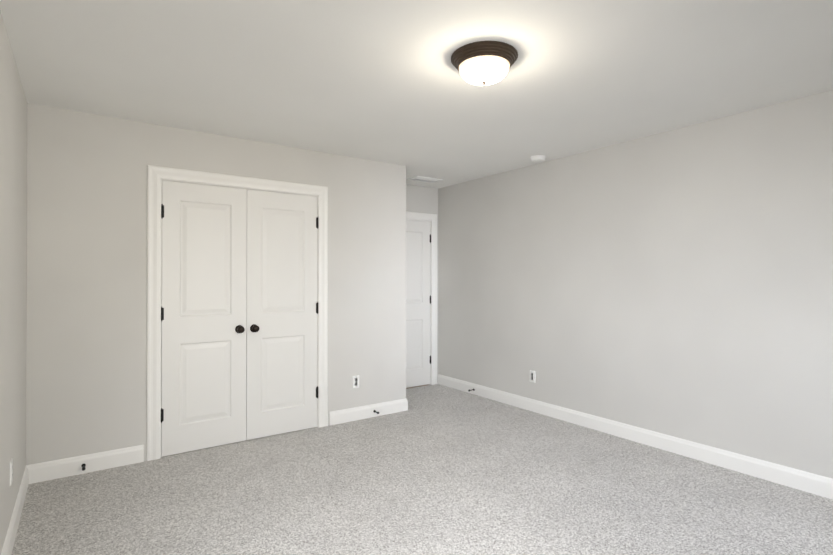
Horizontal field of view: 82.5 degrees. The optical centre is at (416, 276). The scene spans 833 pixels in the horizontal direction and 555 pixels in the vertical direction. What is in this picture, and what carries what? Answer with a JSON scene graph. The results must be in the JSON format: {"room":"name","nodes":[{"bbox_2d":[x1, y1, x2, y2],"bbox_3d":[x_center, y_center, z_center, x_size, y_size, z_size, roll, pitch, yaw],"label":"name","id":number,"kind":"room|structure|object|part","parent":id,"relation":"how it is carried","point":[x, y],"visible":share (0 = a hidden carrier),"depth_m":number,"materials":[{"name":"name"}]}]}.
{"room":"empty bedroom","nodes":[
{"label":"empty bedroom","id":0,"kind":"room"},
{"bbox_2d":[0,10,27,554],"bbox_3d":[-1.478,0.106,1.510,0.120,2.440,5.400,0,0,-35],"label":"wall","id":1,"kind":"structure","parent":0,"point":[13,225],"depth_m":2.36,"materials":[{"name":"grey paint"}]},
{"bbox_2d":[10,458,12,484],"bbox_3d":[-1.988,0.960,2.333,0.008,0.115,0.070,0,0,-35],"label":"outlet","id":2,"kind":"object","parent":1,"relation":"attached to","point":[11,470],"visible":1,"depth_m":2.32,"materials":[{"name":"white plastic"}]},
{"bbox_2d":[1,464,32,554],"bbox_3d":[-1.204,1.259,1.233,0.014,0.131,4.400,0,0,-35],"label":"baseboard","id":3,"kind":"structure","parent":1,"relation":"attached to","point":[27,479],"depth_m":2.51,"materials":[{"name":"white wood"}]},
{"bbox_2d":[26,103,405,464],"bbox_3d":[-1.329,0.118,3.922,2.920,2.440,0.120,0,0,-35],"label":"wall","id":4,"kind":"structure","parent":0,"point":[86,374],"depth_m":3.33,"materials":[{"name":"grey paint"}]},
{"bbox_2d":[33,445,143,482],"bbox_3d":[-2.203,1.269,3.213,0.621,0.131,0.014,0,0,-35],"label":"baseboard","id":5,"kind":"structure","parent":4,"relation":"attached to","point":[55,469],"depth_m":3.20,"materials":[{"name":"white wood"}]},
{"bbox_2d":[161,204,163,422],"bbox_3d":[-1.859,0.271,3.467,0.028,1.599,0.012,0,0,-35],"label":"left closet door hinges","id":6,"kind":"object","parent":4,"relation":"attached to","point":[162,309],"visible":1,"depth_m":3.47,"materials":[{"name":"black metal"}]},
{"bbox_2d":[161,180,246,456],"bbox_3d":[-1.605,0.308,3.634,0.605,2.021,0.104,0,0,-35],"label":"closet door","id":7,"kind":"structure","parent":4,"relation":"in","point":[204,321],"depth_m":3.64,"materials":[{"name":"white wood"}]},
{"bbox_3d":[-1.394,0.422,3.761,0.066,0.066,0.068,0,0,-35],"label":"knob","id":8,"kind":"part","parent":7,"relation":"part of","materials":[{"name":"brown metal"}]},
{"bbox_2d":[146,165,327,460],"bbox_3d":[-1.400,0.307,3.871,1.255,2.060,0.120,0,0,-35],"label":"door frame","id":9,"kind":"structure","parent":4,"relation":"attached to","point":[259,190],"depth_m":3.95,"materials":[{"name":"white wood"}]},
{"bbox_2d":[246,189,316,439],"bbox_3d":[-1.109,0.309,3.986,0.605,2.021,0.104,0,0,-35],"label":"closet door","id":10,"kind":"structure","parent":4,"relation":"in","point":[281,360],"depth_m":3.99,"materials":[{"name":"white wood"}]},
{"bbox_3d":[-1.299,0.422,3.829,0.066,0.066,0.068,0,0,-35],"label":"knob","id":11,"kind":"part","parent":10,"relation":"part of","materials":[{"name":"brown metal"}]},
{"bbox_2d":[316,217,317,398],"bbox_3d":[-0.868,0.274,4.172,0.028,1.599,0.012,0,0,-35],"label":"right closet door hinges","id":12,"kind":"object","parent":4,"relation":"attached to","point":[317,310],"visible":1,"depth_m":4.17,"materials":[{"name":"black metal"}]},
{"bbox_2d":[352,375,358,387],"bbox_3d":[-0.558,0.975,4.387,0.070,0.115,0.008,0,0,-35],"label":"outlet","id":13,"kind":"object","parent":4,"relation":"attached to","point":[355,381],"visible":1,"depth_m":4.38,"materials":[{"name":"white plastic"}]},
{"bbox_2d":[329,398,407,424],"bbox_3d":[-0.431,1.275,4.473,0.840,0.131,0.014,0,0,-35],"label":"baseboard","id":14,"kind":"structure","parent":4,"relation":"attached to","point":[384,408],"depth_m":4.44,"materials":[{"name":"white wood"}]},
{"bbox_2d":[0,0,832,188],"bbox_3d":[0.168,-1.168,2.686,4.160,0.120,5.400,0,0,-35],"label":"ceiling","id":15,"kind":"structure","parent":0,"point":[381,80],"depth_m":2.55,"materials":[{"name":"white paint"}]},
{"bbox_2d":[407,176,442,182],"bbox_3d":[0.096,-1.089,5.358,0.360,0.014,0.200,0,0,-35],"label":"ceiling vent","id":16,"kind":"object","parent":15,"relation":"in","point":[424,179],"visible":1,"depth_m":5.34,"materials":[{"name":"white plastic"}]},
{"bbox_2d":[451,41,517,85],"bbox_3d":[0.342,-1.038,2.406,0.336,0.144,0.336,0,0,-35],"label":"ceiling light","id":17,"kind":"object","parent":15,"relation":"attached to","point":[481,63],"visible":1,"depth_m":2.31,"materials":[{"name":"brown metal"}]},
{"bbox_3d":[0.342,-1.024,2.406,0.255,0.078,0.255,0,0,-35],"label":"lamp shade","id":18,"kind":"part","parent":17,"relation":"part of","materials":[{"name":"white glass"}]},
{"bbox_2d":[530,155,545,161],"bbox_3d":[1.122,-1.079,4.382,0.138,0.041,0.138,0,0,-35],"label":"smoke detector","id":19,"kind":"object","parent":15,"relation":"attached to","point":[538,158],"visible":1,"depth_m":4.34,"materials":[{"name":"white plastic"}]},
{"bbox_2d":[406,184,437,375],"bbox_3d":[-1.361,0.122,4.832,3.920,2.440,0.120,0,0,-35],"label":"wall","id":20,"kind":"structure","parent":0,"point":[420,199],"depth_m":5.80,"materials":[{"name":"grey paint"}]},
{"bbox_2d":[406,220,429,387],"bbox_3d":[-0.112,0.326,5.627,0.718,1.997,0.104,0,0,-35],"label":"entry door","id":21,"kind":"structure","parent":20,"relation":"in","point":[417,303],"depth_m":5.74,"materials":[{"name":"white wood"}]},
{"bbox_2d":[406,211,436,384],"bbox_3d":[-0.150,0.288,5.681,0.912,2.116,0.137,0,0,-35],"label":"door frame","id":22,"kind":"structure","parent":20,"relation":"attached to","point":[432,218],"depth_m":5.85,"materials":[{"name":"white wood"}]},
{"bbox_2d":[438,90,832,478],"bbox_3d":[1.815,0.117,3.850,0.120,2.440,5.400,0,0,-35],"label":"wall","id":23,"kind":"structure","parent":0,"point":[678,283],"depth_m":3.60,"materials":[{"name":"grey paint"}]},
{"bbox_2d":[530,370,535,382],"bbox_3d":[1.142,0.987,4.681,0.008,0.115,0.070,0,0,-35],"label":"outlet","id":24,"kind":"object","parent":23,"relation":"attached to","point":[532,376],"visible":1,"depth_m":4.68,"materials":[{"name":"white plastic"}]},
{"bbox_2d":[437,374,832,499],"bbox_3d":[1.760,1.272,3.806,0.014,0.131,5.160,0,0,-35],"label":"baseboard","id":25,"kind":"structure","parent":23,"relation":"attached to","point":[815,484],"depth_m":3.58,"materials":[{"name":"white wood"}]},
{"bbox_3d":[0.168,1.392,2.673,4.160,0.120,5.400,0,0,-35],"label":"floor","id":26,"kind":"structure","parent":0,"visible":0},
{"bbox_2d":[11,384,832,554],"bbox_3d":[0.168,1.326,2.674,3.920,0.012,5.160,0,0,-35],"label":"floor","id":27,"kind":"structure","parent":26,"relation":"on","point":[436,469],"depth_m":2.82,"materials":[{"name":"carpet"}]}
]}

